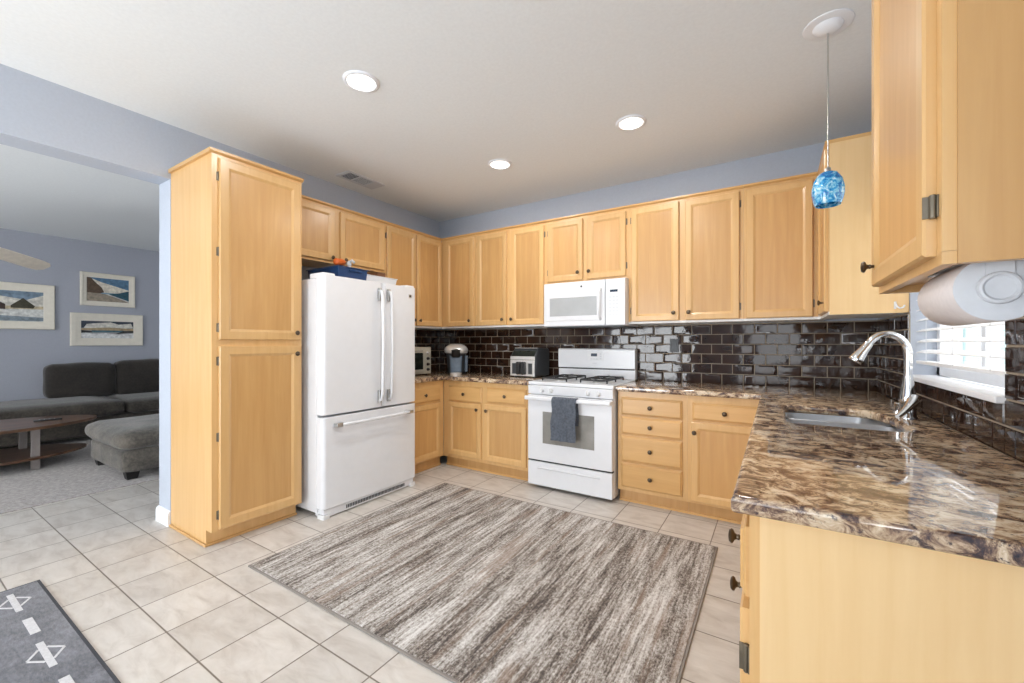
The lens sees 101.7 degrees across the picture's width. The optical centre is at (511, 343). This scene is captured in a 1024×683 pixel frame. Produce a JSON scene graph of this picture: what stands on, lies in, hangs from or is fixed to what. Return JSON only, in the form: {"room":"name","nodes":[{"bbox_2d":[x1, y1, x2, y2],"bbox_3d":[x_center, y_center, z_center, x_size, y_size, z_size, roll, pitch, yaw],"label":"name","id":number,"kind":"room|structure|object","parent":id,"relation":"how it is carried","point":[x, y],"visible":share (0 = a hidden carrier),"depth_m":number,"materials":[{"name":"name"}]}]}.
{"room":"kitchen","nodes":[
{"label":"kitchen","id":0,"kind":"room"},
{"bbox_2d":[0,228,158,401],"bbox_3d":[-6.568,-0.119,5.632,0.150,2.738,7.000,0,0,32],"label":"wall","id":1,"kind":"structure","parent":0,"point":[24,353],"depth_m":5.88,"materials":[{"name":"blue paint"}]},
{"bbox_2d":[0,281,54,329],"bbox_3d":[-6.614,-0.491,5.383,0.036,0.610,0.971,0,0,32],"label":"framed picture","id":2,"kind":"object","parent":1,"relation":"attached to","point":[22,305],"visible":1,"depth_m":5.58,"materials":[{"name":"paper"}]},
{"bbox_2d":[70,312,142,345],"bbox_3d":[-6.060,-0.200,6.259,0.036,0.476,0.804,0,0,32],"label":"framed picture","id":3,"kind":"object","parent":1,"relation":"attached to","point":[86,329],"visible":1,"depth_m":6.23,"materials":[{"name":"paper"}]},
{"bbox_2d":[80,271,134,307],"bbox_3d":[-6.059,-0.793,6.261,0.036,0.487,0.608,0,0,32],"label":"framed picture","id":4,"kind":"object","parent":1,"relation":"attached to","point":[96,289],"visible":1,"depth_m":6.25,"materials":[{"name":"paper"}]},
{"bbox_2d":[0,436,158,513],"bbox_3d":[-4.942,1.297,4.602,3.700,0.106,7.000,0,0,32],"label":"floor","id":5,"kind":"structure","parent":0,"point":[74,474],"depth_m":3.83,"materials":[{"name":"grey carpet"}]},
{"bbox_2d":[0,415,96,469],"bbox_3d":[-5.076,1.027,4.072,0.920,0.434,1.480,0,0,32],"label":"coffee table","id":6,"kind":"object","parent":5,"relation":"on","point":[35,451],"visible":0.98,"depth_m":4.21,"materials":[{"name":"brown wood"}]},
{"bbox_2d":[0,443,86,465],"bbox_3d":[-5.076,1.127,4.072,0.800,0.023,1.320,0,0,32],"label":"shelf","id":7,"kind":"object","parent":6,"relation":"attached to","point":[21,454],"depth_m":4.25,"materials":[{"name":"brown wood"}]},
{"bbox_2d":[33,418,61,421],"bbox_3d":[-4.841,0.799,4.349,0.048,0.021,0.200,0,0,40],"label":"remote control","id":8,"kind":"object","parent":6,"relation":"on","point":[51,419],"visible":1,"depth_m":4.33,"materials":[{"name":"black plastic"}]},
{"bbox_2d":[0,359,158,447],"bbox_3d":[-5.939,0.745,5.322,1.181,0.999,3.582,0,0,32],"label":"sofa","id":9,"kind":"object","parent":5,"relation":"on","point":[79,388],"visible":0.61,"depth_m":5.66,"materials":[{"name":"grey fabric"}]},
{"bbox_2d":[0,396,123,419],"bbox_3d":[-6.238,0.849,4.828,1.159,0.234,2.427,0,0,32],"label":"seat cushion","id":10,"kind":"object","parent":9,"relation":"on","point":[105,408],"depth_m":5.19,"materials":[{"name":"grey fabric"}]},
{"bbox_2d":[43,362,115,397],"bbox_3d":[-6.102,0.523,5.904,0.282,0.503,0.722,0,0,32],"label":"cushion","id":11,"kind":"object","parent":9,"relation":"on","point":[79,379],"depth_m":5.80,"materials":[{"name":"fabric"}]},
{"bbox_2d":[105,392,158,412],"bbox_3d":[-5.285,0.856,6.333,1.154,0.210,1.175,0,0,32],"label":"seat cushion","id":12,"kind":"object","parent":9,"relation":"on","point":[132,402],"depth_m":5.77,"materials":[{"name":"grey fabric"}]},
{"bbox_2d":[113,359,158,393],"bbox_3d":[-5.666,0.524,6.591,0.282,0.557,0.954,0,0,32],"label":"cushion","id":13,"kind":"object","parent":9,"relation":"on","point":[141,375],"depth_m":6.31,"materials":[{"name":"fabric"}]},
{"bbox_2d":[85,414,158,479],"bbox_3d":[-3.629,1.014,4.407,1.122,0.460,1.107,0,0,32],"label":"ottoman","id":14,"kind":"object","parent":5,"relation":"on","point":[128,445],"visible":0.4,"depth_m":3.87,"materials":[{"name":"grey fabric"}]},
{"bbox_2d":[85,414,158,449],"bbox_3d":[-3.629,0.886,4.407,1.122,0.205,1.107,0,0,32],"label":"cushion","id":15,"kind":"object","parent":14,"relation":"on","point":[137,432],"depth_m":3.90,"materials":[{"name":"grey fabric"}]},
{"bbox_2d":[0,64,439,523],"bbox_3d":[-2.599,-0.119,2.587,0.206,2.738,6.100,0,0,32],"label":"wall","id":16,"kind":"structure","parent":0,"point":[38,115],"depth_m":2.73,"materials":[{"name":"blue paint"}]},
{"bbox_2d":[156,505,169,526],"bbox_3d":[-1.542,1.198,4.281,0.211,0.105,3.306,0,0,32],"label":"baseboard","id":17,"kind":"structure","parent":16,"relation":"attached to","point":[162,514],"depth_m":2.87,"materials":[{"name":"white paint"}]},
{"bbox_2d":[302,195,385,272],"bbox_3d":[-1.595,-0.924,3.667,0.354,0.499,0.987,0,0,32],"label":"upper cabinet","id":18,"kind":"object","parent":16,"relation":"attached to","point":[330,232],"visible":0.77,"depth_m":3.59,"materials":[{"name":"brown wood"}]},
{"bbox_2d":[385,221,441,328],"bbox_3d":[-1.116,-0.669,4.424,0.354,1.010,0.804,0,0,32],"label":"upper cabinet","id":19,"kind":"object","parent":16,"relation":"attached to","point":[412,257],"visible":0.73,"depth_m":4.38,"materials":[{"name":"brown wood"}]},
{"bbox_2d":[415,329,439,370],"bbox_3d":[-1.206,0.095,4.605,0.011,0.511,1.200,0,0,32],"label":"tile backsplash","id":20,"kind":"structure","parent":16,"relation":"attached to","point":[423,337],"depth_m":5.00,"materials":[{"name":"brown tile"}]},
{"bbox_2d":[0,455,741,682],"bbox_3d":[-1.342,1.300,1.791,5.390,0.100,6.100,0,0,32],"label":"floor","id":21,"kind":"structure","parent":0,"point":[157,605],"depth_m":2.13,"materials":[{"name":"beige tile"}]},
{"bbox_2d":[0,580,120,682],"bbox_3d":[-1.802,1.245,1.182,2.235,0.009,0.978,0,0,32],"label":"runner rug","id":22,"kind":"object","parent":21,"relation":"on","point":[40,643],"visible":1,"depth_m":1.72,"materials":[{"name":"grey carpet"}]},
{"bbox_2d":[168,146,303,547],"bbox_3d":[-1.901,0.035,2.903,0.654,2.429,0.588,0,0,32],"label":"pantry cabinet","id":23,"kind":"object","parent":21,"relation":"on","point":[236,221],"visible":1,"depth_m":2.69,"materials":[{"name":"brown wood"}]},
{"bbox_2d":[296,272,414,520],"bbox_3d":[-1.387,0.374,3.495,0.852,1.752,0.900,0,0,32],"label":"refrigerator","id":24,"kind":"object","parent":21,"relation":"on","point":[358,336],"visible":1,"depth_m":3.13,"materials":[{"name":"white metal"}]},
{"bbox_2d":[306,265,368,279],"bbox_3d":[-1.419,-0.529,3.396,0.428,0.128,0.294,0,0,32],"label":"storage bin","id":25,"kind":"object","parent":24,"relation":"on","point":[338,270],"visible":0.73,"depth_m":3.27,"materials":[{"name":"blue plastic"}]},
{"bbox_2d":[333,258,346,265],"bbox_3d":[-1.371,-0.576,3.345,0.058,0.204,0.172,0,0,7],"label":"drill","id":26,"kind":"object","parent":25,"relation":"in","point":[337,261],"visible":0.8,"depth_m":3.29,"materials":[{"name":"orange plastic"}]},
{"bbox_2d":[347,259,354,266],"bbox_3d":[-1.305,-0.575,3.366,0.085,0.202,0.056,0,0,32],"label":"spray bottle","id":27,"kind":"object","parent":25,"relation":"in","point":[352,260],"visible":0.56,"depth_m":3.36,"materials":[{"name":"grey plastic"}]},
{"bbox_2d":[366,274,397,284],"bbox_3d":[-1.289,-0.521,3.717,0.388,0.111,0.358,0,0,32],"label":"plastic tub","id":28,"kind":"object","parent":24,"relation":"on","point":[383,280],"visible":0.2,"depth_m":3.62,"materials":[{"name":"white plastic"}]},
{"bbox_2d":[367,272,385,276],"bbox_3d":[-1.246,-0.551,3.784,0.170,0.160,0.100,0,0,28],"label":"cardboard box","id":29,"kind":"object","parent":28,"relation":"in","point":[374,273],"visible":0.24,"depth_m":3.73,"materials":[{"name":"brown cardboard"}]},
{"bbox_2d":[412,380,443,473],"bbox_3d":[-1.083,0.814,4.181,0.653,0.872,0.554,0,0,32],"label":"base cabinet","id":30,"kind":"object","parent":21,"relation":"on","point":[429,396],"visible":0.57,"depth_m":4.08,"materials":[{"name":"brown wood"}]},
{"bbox_2d":[248,483,717,682],"bbox_3d":[-0.110,1.244,2.433,2.195,0.010,1.638,0,0,32],"label":"area rug","id":31,"kind":"object","parent":21,"relation":"on","point":[468,585],"visible":1,"depth_m":2.11,"materials":[{"name":"grey carpet"}]},
{"bbox_2d":[444,380,530,480],"bbox_3d":[-0.113,0.814,4.225,1.034,0.872,0.653,0,0,32],"label":"base cabinet","id":32,"kind":"object","parent":21,"relation":"on","point":[486,424],"visible":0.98,"depth_m":3.97,"materials":[{"name":"brown wood"}]},
{"bbox_2d":[415,371,545,384],"bbox_3d":[-0.502,0.356,4.173,1.642,0.040,1.158,0,0,32],"label":"countertop","id":33,"kind":"structure","parent":32,"relation":"on","point":[498,378],"depth_m":4.08,"materials":[{"name":"brown stone"}]},
{"bbox_2d":[415,347,430,374],"bbox_3d":[-1.105,0.189,4.316,0.371,0.295,0.470,0,0,32],"label":"toaster oven","id":34,"kind":"object","parent":33,"relation":"on","point":[422,354],"visible":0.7,"depth_m":4.33,"materials":[{"name":"beige metal"}]},
{"bbox_2d":[444,344,467,374],"bbox_3d":[-0.604,0.171,4.506,0.260,0.330,0.319,0,0,-6],"label":"coffee maker","id":35,"kind":"object","parent":33,"relation":"on","point":[457,359],"visible":0.99,"depth_m":4.45,"materials":[{"name":"black plastic"}]},
{"bbox_2d":[450,372,461,374],"bbox_3d":[-0.593,0.322,4.399,0.124,0.028,0.104,0,0,-6],"label":"drip tray","id":36,"kind":"object","parent":35,"relation":"on","point":[451,373],"depth_m":4.36,"materials":[{"name":"silver metal"}]},
{"bbox_2d":[510,348,548,377],"bbox_3d":[0.170,0.192,4.181,0.285,0.289,0.355,0,0,32],"label":"toaster","id":37,"kind":"object","parent":33,"relation":"on","point":[528,362],"visible":0.98,"depth_m":4.08,"materials":[{"name":"black plastic"}]},
{"bbox_2d":[510,360,521,375],"bbox_3d":[0.031,0.243,4.091,0.134,0.158,0.054,0,0,32],"label":"basket","id":38,"kind":"object","parent":37,"relation":"on","point":[515,365],"depth_m":4.10,"materials":[{"name":"plastic"}]},
{"bbox_2d":[521,360,534,376],"bbox_3d":[0.148,0.243,4.017,0.134,0.158,0.054,0,0,32],"label":"basket","id":39,"kind":"object","parent":37,"relation":"on","point":[527,366],"depth_m":4.02,"materials":[{"name":"plastic"}]},
{"bbox_2d":[524,348,636,499],"bbox_3d":[0.624,0.650,3.697,0.765,1.200,0.753,0,0,32],"label":"stove","id":40,"kind":"object","parent":21,"relation":"on","point":[589,465],"visible":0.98,"depth_m":3.47,"materials":[{"name":"white metal"}]},
{"bbox_2d":[550,397,578,442],"bbox_3d":[0.426,0.620,3.388,0.228,0.354,0.061,0,0,32],"label":"dish towel","id":41,"kind":"object","parent":40,"relation":"hanging from","point":[565,414],"visible":1,"depth_m":3.37,"materials":[{"name":"grey fabric"}]},
{"bbox_2d":[529,374,634,388],"bbox_3d":[0.627,0.325,3.702,0.765,0.068,0.605,0,0,32],"label":"cooktop","id":42,"kind":"object","parent":40,"relation":"in","point":[561,381],"depth_m":3.57,"materials":[{"name":"white metal"}]},
{"bbox_2d":[618,391,688,513],"bbox_3d":[1.202,0.814,3.393,0.512,0.872,0.653,0,0,32],"label":"base cabinet","id":43,"kind":"object","parent":21,"relation":"on","point":[652,427],"visible":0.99,"depth_m":3.14,"materials":[{"name":"brown wood"}]},
{"bbox_2d":[687,395,758,523],"bbox_3d":[1.626,0.814,3.124,0.489,0.872,0.653,0,0,32],"label":"base cabinet","id":44,"kind":"object","parent":21,"relation":"on","point":[718,428],"visible":0.7,"depth_m":2.92,"materials":[{"name":"brown wood"}]},
{"bbox_2d":[792,412,879,421],"bbox_3d":[1.537,0.814,2.005,0.653,0.872,1.379,0,0,32],"label":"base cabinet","id":45,"kind":"object","parent":21,"relation":"on","point":[792,412],"visible":0.02,"depth_m":2.56,"materials":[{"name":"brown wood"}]},
{"bbox_2d":[615,380,1023,567],"bbox_3d":[1.105,0.356,2.185,1.656,0.040,2.798,0,0,32],"label":"countertop","id":46,"kind":"structure","parent":45,"relation":"on","point":[930,485],"depth_m":1.05,"materials":[{"name":"brown stone"}]},
{"bbox_2d":[785,412,901,431],"bbox_3d":[1.503,0.466,1.920,0.438,0.174,0.637,0,0,32],"label":"sink","id":47,"kind":"object","parent":46,"relation":"in","point":[800,418],"visible":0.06,"depth_m":2.07,"materials":[{"name":"silver metal"}]},
{"bbox_2d":[848,331,920,418],"bbox_3d":[1.677,0.140,1.875,0.250,0.391,0.159,0,0,32],"label":"faucet","id":48,"kind":"object","parent":46,"relation":"on","point":[908,401],"visible":1,"depth_m":1.86,"materials":[{"name":"silver metal"}]},
{"bbox_2d":[892,402,899,412],"bbox_3d":[1.859,0.310,2.008,0.040,0.051,0.040,0,0,32],"label":"soap dispenser","id":49,"kind":"object","parent":46,"relation":"on","point":[896,407],"visible":0.55,"depth_m":2.00,"materials":[{"name":"silver metal"}]},
{"bbox_2d":[728,514,1023,682],"bbox_3d":[0.964,0.814,1.102,0.656,0.872,0.756,0,0,32],"label":"base cabinet","id":50,"kind":"object","parent":21,"relation":"on","point":[817,605],"visible":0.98,"depth_m":0.82,"materials":[{"name":"brown wood"}]},
{"bbox_2d":[0,0,871,251],"bbox_3d":[-2.665,-1.548,3.161,9.090,0.120,7.000,0,0,32],"label":"ceiling","id":51,"kind":"structure","parent":0,"point":[543,87],"depth_m":2.40,"materials":[{"name":"paint"}]},
{"bbox_2d":[0,247,49,269],"bbox_3d":[-5.082,-1.153,3.744,1.400,0.670,1.494,0,0,32],"label":"ceiling fan","id":52,"kind":"object","parent":51,"relation":"hanging from","point":[6,255],"visible":1,"depth_m":4.46,"materials":[{"name":"white paint"}]},
{"bbox_2d":[336,170,384,189],"bbox_3d":[-1.376,-1.484,3.804,0.190,0.008,0.390,0,0,32],"label":"ceiling vent","id":53,"kind":"object","parent":51,"relation":"in","point":[351,176],"visible":1,"depth_m":3.79,"materials":[{"name":"grey plastic"}]},
{"bbox_2d":[343,70,379,92],"bbox_3d":[-0.856,-1.482,2.370,0.199,0.011,0.199,0,0,32],"label":"recessed light","id":54,"kind":"object","parent":51,"relation":"in","point":[361,81],"visible":1,"depth_m":2.36,"materials":[{"name":"white paint"}]},
{"bbox_2d":[488,159,511,169],"bbox_3d":[-0.100,-1.482,3.462,0.199,0.011,0.199,0,0,32],"label":"recessed light","id":55,"kind":"object","parent":51,"relation":"in","point":[500,164],"visible":1,"depth_m":3.45,"materials":[{"name":"white paint"}]},
{"bbox_2d":[616,114,646,130],"bbox_3d":[0.802,-1.482,2.811,0.199,0.011,0.199,0,0,32],"label":"recessed light","id":56,"kind":"object","parent":51,"relation":"in","point":[634,121],"visible":1,"depth_m":2.79,"materials":[{"name":"white paint"}]},
{"bbox_2d":[802,8,854,208],"bbox_3d":[1.478,-1.067,1.950,0.196,0.843,0.196,0,0,32],"label":"pendant light","id":57,"kind":"object","parent":51,"relation":"hanging from","point":[828,189],"visible":1,"depth_m":1.92,"materials":[{"name":"blue glass"}]},
{"bbox_2d":[439,142,876,391],"bbox_3d":[0.876,-0.119,4.080,4.390,2.738,0.161,0,0,32],"label":"wall","id":58,"kind":"structure","parent":0,"point":[804,354],"depth_m":3.53,"materials":[{"name":"blue paint"}]},
{"bbox_2d":[441,233,490,328],"bbox_3d":[-0.520,-0.669,4.670,0.485,1.010,0.354,0,0,32],"label":"upper cabinet","id":59,"kind":"object","parent":58,"relation":"attached to","point":[458,252],"visible":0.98,"depth_m":4.54,"materials":[{"name":"brown wood"}]},
{"bbox_2d":[475,220,546,328],"bbox_3d":[0.043,-0.669,4.314,0.846,1.010,0.354,0,0,32],"label":"upper cabinet","id":60,"kind":"object","parent":58,"relation":"attached to","point":[511,261],"visible":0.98,"depth_m":4.17,"materials":[{"name":"brown wood"}]},
{"bbox_2d":[546,205,628,283],"bbox_3d":[0.733,-0.865,3.877,0.784,0.618,0.354,0,0,32],"label":"upper cabinet","id":61,"kind":"object","parent":58,"relation":"attached to","point":[594,245],"visible":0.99,"depth_m":3.73,"materials":[{"name":"brown wood"}]},
{"bbox_2d":[544,278,637,328],"bbox_3d":[0.714,-0.347,3.832,0.768,0.410,0.434,0,0,32],"label":"microwave","id":62,"kind":"object","parent":61,"relation":"attached to","point":[603,303],"visible":0.98,"depth_m":3.66,"materials":[{"name":"white metal"}]},
{"bbox_2d":[440,320,875,391],"bbox_3d":[0.836,0.095,4.016,4.090,0.511,0.011,0,0,32],"label":"tile backsplash","id":63,"kind":"structure","parent":58,"relation":"attached to","point":[778,354],"depth_m":3.45,"materials":[{"name":"brown tile"}]},
{"bbox_2d":[670,339,678,351],"bbox_3d":[1.416,0.020,3.638,0.072,0.116,0.008,0,0,32],"label":"outlet","id":64,"kind":"object","parent":58,"relation":"attached to","point":[674,343],"visible":1,"depth_m":3.63,"materials":[{"name":"black plastic"}]},
{"bbox_2d":[628,185,745,324],"bbox_3d":[1.427,-0.669,3.438,0.858,1.010,0.354,0,0,32],"label":"upper cabinet","id":65,"kind":"object","parent":58,"relation":"attached to","point":[686,252],"visible":0.98,"depth_m":3.29,"materials":[{"name":"brown wood"}]},
{"bbox_2d":[743,171,825,322],"bbox_3d":[2.009,-0.669,3.087,0.498,1.010,0.324,0,0,32],"label":"upper cabinet","id":66,"kind":"object","parent":58,"relation":"attached to","point":[781,216],"visible":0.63,"depth_m":2.96,"materials":[{"name":"brown wood"}]},
{"bbox_2d":[876,292,1023,463],"bbox_3d":[0.994,-0.119,0.313,0.161,2.738,6.100,0,0,32],"label":"wall","id":67,"kind":"structure","parent":0,"point":[1000,427],"depth_m":1.66,"materials":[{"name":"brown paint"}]},
{"bbox_2d":[817,131,908,318],"bbox_3d":[2.093,-0.669,2.550,0.394,1.010,0.522,0,0,32],"label":"upper cabinet","id":68,"kind":"object","parent":67,"relation":"attached to","point":[844,229],"visible":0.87,"depth_m":2.36,"materials":[{"name":"brown wood"}]},
{"bbox_2d":[894,301,905,308],"bbox_3d":[2.071,-0.204,2.229,0.015,0.043,0.055,0,0,-10],"label":"wall hook","id":69,"kind":"object","parent":68,"relation":"attached to","point":[895,303],"visible":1,"depth_m":2.24,"materials":[{"name":"white plastic"}]},
{"bbox_2d":[860,0,1023,293],"bbox_3d":[1.062,-0.659,0.921,0.394,1.029,0.560,0,0,32],"label":"upper cabinet","id":70,"kind":"object","parent":67,"relation":"attached to","point":[948,75],"visible":0.99,"depth_m":0.77,"materials":[{"name":"brown wood"}]},
{"bbox_2d":[917,260,1023,325],"bbox_3d":[0.966,-0.104,0.881,0.124,0.130,0.302,0,0,32],"label":"paper towel holder","id":71,"kind":"object","parent":70,"relation":"attached to","point":[988,292],"visible":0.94,"depth_m":0.78,"materials":[{"name":"grey plastic"}]},
{"bbox_2d":[913,323,1005,403],"bbox_3d":[1.867,-0.342,1.710,0.180,1.057,1.105,0,0,32],"label":"window","id":72,"kind":"structure","parent":67,"relation":"in","point":[985,392],"depth_m":1.67,"materials":[{"name":"white paint"}]},
{"bbox_2d":[916,300,1005,375],"bbox_3d":[1.854,-0.381,1.718,0.057,0.976,1.093,0,0,32],"label":"window blind","id":73,"kind":"object","parent":72,"relation":"attached to","point":[1001,355],"visible":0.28,"depth_m":1.64,"materials":[{"name":"white plastic"}]},
{"label":"outside","id":74,"kind":"structure","parent":0,"visible":0},
{"bbox_3d":[8.421,1.410,2.772,9.760,0.080,30.000,0,0,32],"label":"ground","id":75,"kind":"structure","parent":74,"visible":0},
{"bbox_2d":[953,325,1005,388],"bbox_3d":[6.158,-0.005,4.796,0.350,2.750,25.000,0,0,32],"label":"neighbor house","id":76,"kind":"structure","parent":75,"relation":"on","point":[975,332],"depth_m":6.32,"materials":[{"name":"paint"}]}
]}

